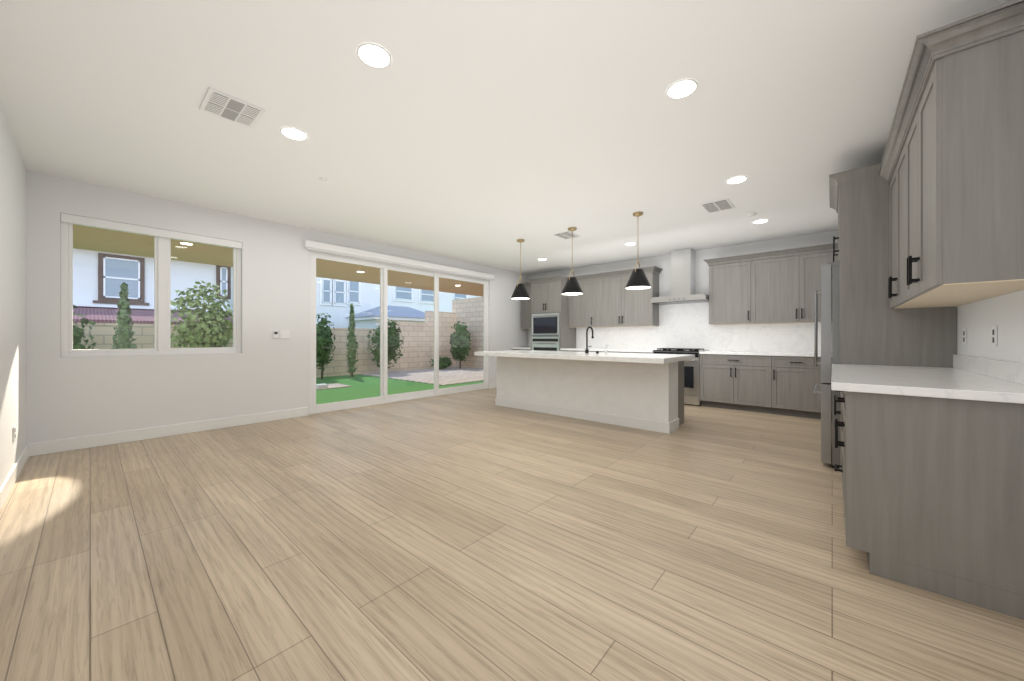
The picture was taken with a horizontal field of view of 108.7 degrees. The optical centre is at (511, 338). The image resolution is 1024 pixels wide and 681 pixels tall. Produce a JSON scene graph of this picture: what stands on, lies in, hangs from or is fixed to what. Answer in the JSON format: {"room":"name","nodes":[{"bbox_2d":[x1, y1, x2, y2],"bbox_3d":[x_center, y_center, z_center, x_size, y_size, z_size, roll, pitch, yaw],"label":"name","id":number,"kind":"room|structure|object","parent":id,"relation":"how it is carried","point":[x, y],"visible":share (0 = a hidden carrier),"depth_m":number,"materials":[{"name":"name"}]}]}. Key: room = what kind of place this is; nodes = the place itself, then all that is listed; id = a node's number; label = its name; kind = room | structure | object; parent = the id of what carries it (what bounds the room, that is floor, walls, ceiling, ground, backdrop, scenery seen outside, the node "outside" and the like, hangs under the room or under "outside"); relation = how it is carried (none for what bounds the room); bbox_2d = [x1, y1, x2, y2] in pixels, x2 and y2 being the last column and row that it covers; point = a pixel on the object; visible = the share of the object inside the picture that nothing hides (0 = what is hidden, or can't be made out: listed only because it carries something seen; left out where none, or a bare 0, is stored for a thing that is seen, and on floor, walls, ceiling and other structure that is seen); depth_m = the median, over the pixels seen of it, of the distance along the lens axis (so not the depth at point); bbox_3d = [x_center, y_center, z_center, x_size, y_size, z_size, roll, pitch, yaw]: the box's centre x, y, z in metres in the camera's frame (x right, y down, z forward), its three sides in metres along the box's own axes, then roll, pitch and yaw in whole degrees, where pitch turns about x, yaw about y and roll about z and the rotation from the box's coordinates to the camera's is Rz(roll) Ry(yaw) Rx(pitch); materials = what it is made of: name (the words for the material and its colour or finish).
{"room":"kitchen","nodes":[
{"label":"kitchen","id":0,"kind":"room"},
{"bbox_2d":[0,102,27,487],"bbox_3d":[-2.249,-0.234,1.330,6.480,2.740,0.150,0,0,41],"label":"wall","id":1,"kind":"structure","parent":0,"point":[13,172],"depth_m":2.88,"materials":[{"name":"paint"}]},
{"bbox_2d":[13,426,15,441],"bbox_3d":[-3.946,0.758,2.915,0.070,0.115,0.008,0,0,41],"label":"electrical outlet plate","id":2,"kind":"object","parent":1,"relation":"attached to","point":[14,433],"visible":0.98,"depth_m":2.90,"materials":[{"name":"white plastic"}]},
{"bbox_2d":[0,443,30,510],"bbox_3d":[-2.184,1.073,1.383,6.510,0.125,0.018,0,0,41],"label":"baseboard","id":3,"kind":"structure","parent":1,"relation":"attached to","point":[9,482],"depth_m":2.83,"materials":[{"name":"white"}]},
{"bbox_2d":[28,171,527,443],"bbox_3d":[-2.173,-0.234,6.465,0.150,2.740,7.995,0,0,41],"label":"wall","id":4,"kind":"structure","parent":0,"point":[48,392],"depth_m":4.39,"materials":[{"name":"paint"}]},
{"bbox_2d":[61,213,241,357],"bbox_3d":[-4.065,-0.529,4.277,0.121,1.450,1.502,0,0,41],"label":"window unit","id":5,"kind":"structure","parent":4,"relation":"in","point":[162,306],"depth_m":4.24,"materials":[{"name":"white plastic"}]},
{"bbox_2d":[31,407,307,455],"bbox_3d":[-3.805,1.073,4.463,0.018,0.125,2.470,0,0,41],"label":"baseboard","id":6,"kind":"structure","parent":4,"relation":"attached to","point":[52,446],"depth_m":4.17,"materials":[{"name":"white"}]},
{"bbox_2d":[273,331,277,337],"bbox_3d":[-3.264,-0.054,5.080,0.020,0.100,0.060,0,0,41],"label":"switch plate","id":7,"kind":"object","parent":4,"relation":"attached to","point":[275,333],"depth_m":5.07,"materials":[{"name":"white plastic"}]},
{"bbox_2d":[73,225,482,296],"bbox_3d":[-3.505,-1.564,7.364,3.040,0.300,14.500,0,0,41],"label":"patio ceiling","id":8,"kind":"structure","parent":4,"relation":"attached to","point":[180,248],"depth_m":6.53,"materials":[{"name":"beige"}]},
{"bbox_2d":[280,330,289,338],"bbox_3d":[-3.193,-0.054,5.169,0.010,0.120,0.120,0,0,41],"label":"switch plate","id":9,"kind":"object","parent":4,"relation":"attached to","point":[284,334],"depth_m":5.17,"materials":[{"name":"white plastic"}]},
{"bbox_2d":[309,249,487,413],"bbox_3d":[-1.811,-0.099,6.903,0.080,2.470,3.790,0,0,41],"label":"sliding glass door","id":10,"kind":"structure","parent":4,"relation":"in","point":[384,397],"depth_m":6.40,"materials":[{"name":"clear glass"}]},
{"bbox_2d":[304,239,494,279],"bbox_3d":[-1.712,-1.367,6.817,0.078,0.130,3.946,0,0,41],"label":"blind valance","id":11,"kind":"object","parent":4,"relation":"attached to","point":[328,248],"visible":1,"depth_m":6.32,"materials":[{"name":"white plastic"}]},
{"bbox_2d":[491,382,496,387],"bbox_3d":[-0.242,1.073,8.556,0.014,0.125,0.725,0,0,41],"label":"baseboard","id":12,"kind":"structure","parent":4,"relation":"attached to","point":[493,385],"depth_m":8.37,"materials":[{"name":"white"}]},
{"bbox_2d":[0,0,1012,274],"bbox_3d":[0.338,-1.654,4.278,6.810,0.100,7.995,0,0,41],"label":"ceiling","id":13,"kind":"structure","parent":0,"point":[486,132],"depth_m":2.60,"materials":[{"name":"paint"}]},
{"bbox_2d":[199,87,265,128],"bbox_3d":[-1.932,-1.591,2.542,0.344,0.025,0.310,0,0,41],"label":"air vent","id":14,"kind":"object","parent":13,"relation":"in","point":[231,108],"depth_m":2.55,"materials":[{"name":"white metal"}]},
{"bbox_2d":[280,127,307,139],"bbox_3d":[-1.684,-1.591,2.837,0.186,0.025,0.183,0,0,41],"label":"recessed light","id":15,"kind":"object","parent":13,"relation":"in","point":[290,132],"depth_m":2.87,"materials":[{"name":"white"}]},
{"bbox_2d":[356,42,391,67],"bbox_3d":[-0.771,-1.591,2.057,0.188,0.025,0.181,0,0,41],"label":"recessed light","id":16,"kind":"object","parent":13,"relation":"in","point":[374,55],"depth_m":2.08,"materials":[{"name":"white plastic"}]},
{"bbox_2d":[511,239,529,299],"bbox_3d":[0.140,-1.123,6.006,0.316,0.958,0.316,0,0,41],"label":"pendant light","id":17,"kind":"object","parent":13,"relation":"hanging from","point":[520,292],"visible":1,"depth_m":5.93,"materials":[{"name":"black metal"}]},
{"bbox_2d":[553,231,580,239],"bbox_3d":[0.842,-1.591,5.655,0.285,0.025,0.376,0,0,41],"label":"air vent","id":18,"kind":"object","parent":13,"relation":"in","point":[564,235],"depth_m":5.70,"materials":[{"name":"white"}]},
{"bbox_2d":[561,227,582,294],"bbox_3d":[0.878,-1.123,5.362,0.316,0.958,0.316,0,0,41],"label":"pendant light","id":19,"kind":"object","parent":13,"relation":"hanging from","point":[572,286],"visible":1,"depth_m":5.29,"materials":[{"name":"black metal"}]},
{"bbox_2d":[625,212,650,289],"bbox_3d":[1.617,-1.123,4.718,0.316,0.958,0.316,0,0,41],"label":"pendant light","id":20,"kind":"object","parent":13,"relation":"hanging from","point":[638,279],"visible":1,"depth_m":4.65,"materials":[{"name":"black metal"}]},
{"bbox_2d":[666,79,697,98],"bbox_3d":[1.077,-1.591,2.330,0.182,0.025,0.188,0,0,41],"label":"recessed light","id":21,"kind":"object","parent":13,"relation":"in","point":[682,88],"depth_m":2.35,"materials":[{"name":"white plastic"}]},
{"bbox_2d":[699,198,734,212],"bbox_3d":[2.460,-1.591,4.400,0.294,0.025,0.413,0,0,41],"label":"air vent","id":22,"kind":"object","parent":13,"relation":"in","point":[724,204],"depth_m":4.42,"materials":[{"name":"white metal"}]},
{"bbox_2d":[726,176,747,183],"bbox_3d":[2.245,-1.591,3.669,0.181,0.025,0.187,0,0,41],"label":"recessed light","id":23,"kind":"object","parent":13,"relation":"in","point":[738,179],"depth_m":3.70,"materials":[{"name":"white"}]},
{"bbox_2d":[0,388,1023,680],"bbox_3d":[0.338,1.186,4.278,6.810,0.100,7.995,0,0,41],"label":"floor","id":24,"kind":"structure","parent":0,"point":[472,536],"depth_m":1.87,"materials":[{"name":"brown wood"}]},
{"bbox_2d":[528,276,575,350],"bbox_3d":[0.947,-0.102,8.409,0.816,2.475,0.662,0,0,41],"label":"tall cabinet","id":25,"kind":"object","parent":24,"relation":"on","point":[549,330],"depth_m":8.13,"materials":[{"name":"grey wood"}]},
{"bbox_2d":[512,347,527,349],"bbox_3d":[0.424,0.241,8.858,0.558,0.040,0.671,0,0,41],"label":"countertop","id":26,"kind":"structure","parent":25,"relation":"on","point":[514,348],"depth_m":8.65,"materials":[{"name":"white stone"}]},
{"bbox_2d":[495,358,683,433],"bbox_3d":[1.049,0.709,5.589,2.849,0.855,0.784,0,0,41],"label":"kitchen island","id":27,"kind":"object","parent":24,"relation":"on","point":[644,391],"depth_m":4.97,"materials":[{"name":"white paint"}]},
{"bbox_2d":[474,350,693,365],"bbox_3d":[0.914,0.251,5.437,3.004,0.061,1.200,0,0,41],"label":"island countertop","id":28,"kind":"structure","parent":27,"relation":"on","point":[575,356],"depth_m":4.90,"materials":[{"name":"white stone"}]},
{"bbox_2d":[585,326,606,353],"bbox_3d":[1.265,0.022,5.370,0.344,0.397,0.212,0,0,41],"label":"faucet","id":29,"kind":"object","parent":28,"relation":"on","point":[587,349],"visible":1,"depth_m":5.40,"materials":[{"name":"black metal"}]},
{"bbox_2d":[616,351,647,352],"bbox_3d":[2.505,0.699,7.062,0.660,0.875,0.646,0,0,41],"label":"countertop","id":30,"kind":"structure","parent":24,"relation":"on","point":[616,351],"depth_m":6.86,"materials":[{"name":"white stone"}]},
{"bbox_2d":[648,351,703,405],"bbox_3d":[3.029,0.683,6.583,0.880,0.905,0.680,0,0,41],"label":"range","id":31,"kind":"object","parent":24,"relation":"on","point":[694,368],"depth_m":6.14,"materials":[{"name":"grey metal"}]},
{"bbox_2d":[704,355,763,412],"bbox_3d":[3.719,0.699,6.004,1.041,0.875,0.646,0,0,41],"label":"base cabinet","id":32,"kind":"object","parent":24,"relation":"on","point":[736,382],"depth_m":5.77,"materials":[{"name":"grey wood"}]},
{"bbox_2d":[560,347,820,358],"bbox_3d":[3.175,0.238,6.462,5.098,0.047,0.671,0,0,41],"label":"countertop","id":33,"kind":"structure","parent":32,"relation":"on","point":[561,348],"depth_m":6.01,"materials":[{"name":"white stone"}]},
{"bbox_2d":[764,355,815,417],"bbox_3d":[4.285,0.699,5.511,0.699,0.875,0.646,0,0,41],"label":"base cabinet","id":34,"kind":"object","parent":24,"relation":"on","point":[789,380],"depth_m":5.32,"materials":[{"name":"grey wood"}]},
{"bbox_2d":[816,359,820,418],"bbox_3d":[4.781,0.699,5.079,0.858,0.875,0.646,0,0,41],"label":"base cabinet","id":35,"kind":"object","parent":24,"relation":"on","point":[818,368],"depth_m":5.11,"materials":[{"name":"grey"}]},
{"bbox_2d":[813,262,838,467],"bbox_3d":[3.298,0.236,3.356,0.827,1.800,0.910,0,0,41],"label":"fridge","id":36,"kind":"object","parent":24,"relation":"on","point":[829,293],"visible":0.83,"depth_m":3.21,"materials":[{"name":"silver metal"}]},
{"bbox_2d":[837,392,840,471],"bbox_3d":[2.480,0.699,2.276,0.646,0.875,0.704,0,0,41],"label":"base cabinet","id":37,"kind":"object","parent":24,"relation":"on","point":[838,398],"depth_m":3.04,"materials":[{"name":"grey"}]},
{"bbox_2d":[841,392,1023,619],"bbox_3d":[2.097,0.699,1.836,0.646,0.875,0.583,0,0,41],"label":"base cabinet","id":38,"kind":"object","parent":24,"relation":"on","point":[933,490],"depth_m":1.63,"materials":[{"name":"grey wood"}]},
{"bbox_2d":[831,364,1023,403],"bbox_3d":[2.448,0.241,2.281,0.701,0.040,1.785,0,0,41],"label":"countertop","id":39,"kind":"structure","parent":38,"relation":"on","point":[879,379],"depth_m":1.81,"materials":[{"name":"white stone"}]},
{"bbox_2d":[528,230,837,346],"bbox_3d":[2.903,-0.234,7.245,6.480,2.740,0.150,0,0,41],"label":"wall","id":40,"kind":"structure","parent":0,"point":[663,262],"depth_m":6.68,"materials":[{"name":"paint"}]},
{"bbox_2d":[520,283,527,328],"bbox_3d":[0.537,-0.788,8.973,0.538,1.101,0.350,0,0,41],"label":"upper cabinet","id":41,"kind":"object","parent":40,"relation":"attached to","point":[524,303],"depth_m":8.95,"materials":[{"name":"grey"}]},
{"bbox_2d":[568,275,587,326],"bbox_3d":[1.614,-0.788,8.035,0.678,1.101,0.350,0,0,41],"label":"upper cabinet","id":42,"kind":"object","parent":40,"relation":"attached to","point":[577,304],"depth_m":7.93,"materials":[{"name":"grey"}]},
{"bbox_2d":[588,267,659,326],"bbox_3d":[2.268,-0.788,7.465,1.297,1.101,0.350,0,0,41],"label":"upper cabinet","id":43,"kind":"object","parent":40,"relation":"attached to","point":[610,304],"depth_m":7.31,"materials":[{"name":"grey"}]},
{"bbox_2d":[668,248,695,298],"bbox_3d":[3.137,-1.175,6.747,0.340,0.853,0.290,0,0,41],"label":"range hood","id":44,"kind":"object","parent":40,"relation":"attached to","point":[682,260],"depth_m":6.62,"materials":[{"name":"white"}]},
{"bbox_2d":[576,323,820,350],"bbox_3d":[2.872,-0.007,7.163,6.476,0.455,0.012,0,0,41],"label":"backsplash","id":45,"kind":"structure","parent":40,"relation":"attached to","point":[749,336],"depth_m":6.31,"materials":[{"name":"white tile"}]},
{"bbox_2d":[708,255,743,326],"bbox_3d":[3.729,-0.788,6.192,0.670,1.101,0.350,0,0,41],"label":"upper cabinet","id":46,"kind":"object","parent":40,"relation":"attached to","point":[726,275],"depth_m":6.11,"materials":[{"name":"grey wood"}]},
{"bbox_2d":[744,243,837,322],"bbox_3d":[4.373,-0.788,5.630,1.280,1.101,0.350,0,0,41],"label":"upper cabinet","id":47,"kind":"object","parent":40,"relation":"attached to","point":[780,286],"depth_m":5.59,"materials":[{"name":"grey wood"}]},
{"bbox_2d":[957,290,1023,362],"bbox_3d":[2.849,-0.234,2.090,0.150,2.740,7.995,0,0,41],"label":"wall","id":48,"kind":"structure","parent":0,"point":[1006,312],"depth_m":2.10,"materials":[{"name":"paint"}]},
{"bbox_2d":[837,160,888,267],"bbox_3d":[3.235,-1.057,3.147,0.652,0.726,0.516,0,0,41],"label":"upper cabinet","id":49,"kind":"object","parent":48,"relation":"attached to","point":[860,191],"depth_m":3.06,"materials":[{"name":"grey wood"}]},
{"bbox_2d":[885,132,980,311],"bbox_3d":[2.858,-0.788,2.485,0.350,1.101,0.934,0,0,41],"label":"upper cabinet","id":50,"kind":"object","parent":48,"relation":"attached to","point":[893,177],"depth_m":2.73,"materials":[{"name":"grey wood"}]},
{"bbox_2d":[901,0,1023,303],"bbox_3d":[2.324,-0.788,1.871,0.350,1.101,0.934,0,0,41],"label":"upper cabinet","id":51,"kind":"object","parent":48,"relation":"attached to","point":[929,208],"depth_m":1.58,"materials":[{"name":"grey wood"}]},
{"bbox_2d":[953,356,1023,383],"bbox_3d":[2.705,0.171,2.057,0.020,0.100,1.785,0,0,41],"label":"backsplash","id":52,"kind":"structure","parent":48,"relation":"attached to","point":[1004,370],"depth_m":2.06,"materials":[{"name":"white stone"}]},
{"label":"outside","id":53,"kind":"structure","parent":0,"visible":0},
{"bbox_2d":[316,374,482,403],"bbox_3d":[-15.684,1.386,16.980,34.040,0.300,55.000,0,0,41],"label":"turf","id":54,"kind":"structure","parent":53,"point":[372,382],"depth_m":9.20,"materials":[{"name":"green plant"}]},
{"bbox_2d":[73,305,95,349],"bbox_3d":[-9.003,0.191,7.172,0.698,2.094,1.198,0,0,41],"label":"bush","id":55,"kind":"object","parent":54,"relation":"on","point":[80,332],"depth_m":7.38,"materials":[{"name":"green plant"}]},
{"bbox_2d":[111,282,136,348],"bbox_3d":[-8.354,0.013,7.932,0.454,2.446,0.429,0,0,41],"label":"cypress","id":56,"kind":"object","parent":54,"relation":"on","point":[126,319],"depth_m":7.87,"materials":[{"name":"green plant"}]},
{"bbox_2d":[171,280,232,347],"bbox_3d":[-7.482,-0.080,8.890,0.880,2.635,1.628,0,0,41],"label":"bush","id":57,"kind":"object","parent":54,"relation":"on","point":[219,321],"depth_m":8.79,"materials":[{"name":"green plant"}]},
{"bbox_2d":[73,248,480,328],"bbox_3d":[-13.228,-2.564,15.835,15.250,7.600,57.500,0,0,41],"label":"house","id":58,"kind":"structure","parent":54,"relation":"on","point":[111,269],"depth_m":12.08,"materials":[{"name":"white paint"}]},
{"bbox_2d":[73,297,482,377],"bbox_3d":[-10.569,-0.209,-0.401,9.410,2.890,35.510,0,0,41],"label":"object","id":59,"kind":"object","parent":54,"relation":"on","point":[426,338],"depth_m":13.94,"materials":[{"name":"beige brick"}]},
{"bbox_2d":[316,313,335,379],"bbox_3d":[-5.681,0.238,10.978,0.593,1.999,0.782,0,0,41],"label":"bush","id":60,"kind":"object","parent":54,"relation":"on","point":[320,348],"depth_m":10.90,"materials":[{"name":"green plant"}]},
{"bbox_2d":[346,303,358,376],"bbox_3d":[-5.092,0.055,11.660,0.412,2.363,0.401,0,0,41],"label":"cypress","id":61,"kind":"object","parent":54,"relation":"on","point":[352,360],"depth_m":11.61,"materials":[{"name":"green plant"}]},
{"bbox_2d":[367,319,403,367],"bbox_3d":[-4.306,0.288,12.562,0.681,1.899,1.323,0,0,41],"label":"bush","id":62,"kind":"object","parent":54,"relation":"on","point":[392,339],"depth_m":12.47,"materials":[{"name":"green plant"}]},
{"bbox_2d":[316,366,482,389],"bbox_3d":[-1.681,1.186,13.103,4.550,0.100,10.450,0,0,41],"label":"pavers","id":63,"kind":"object","parent":54,"relation":"on","point":[423,375],"depth_m":11.59,"materials":[{"name":"white"}]},
{"bbox_2d":[430,355,451,368],"bbox_3d":[-2.763,0.958,14.354,0.518,0.569,1.004,0,0,41],"label":"bush","id":64,"kind":"object","parent":54,"relation":"on","point":[446,360],"depth_m":14.27,"materials":[{"name":"green plant"}]},
{"bbox_2d":[449,321,470,368],"bbox_3d":[-2.054,0.276,14.647,1.210,1.924,0.639,0,0,41],"label":"bush","id":65,"kind":"object","parent":54,"relation":"on","point":[462,335],"depth_m":14.47,"materials":[{"name":"green plant"}]}
]}

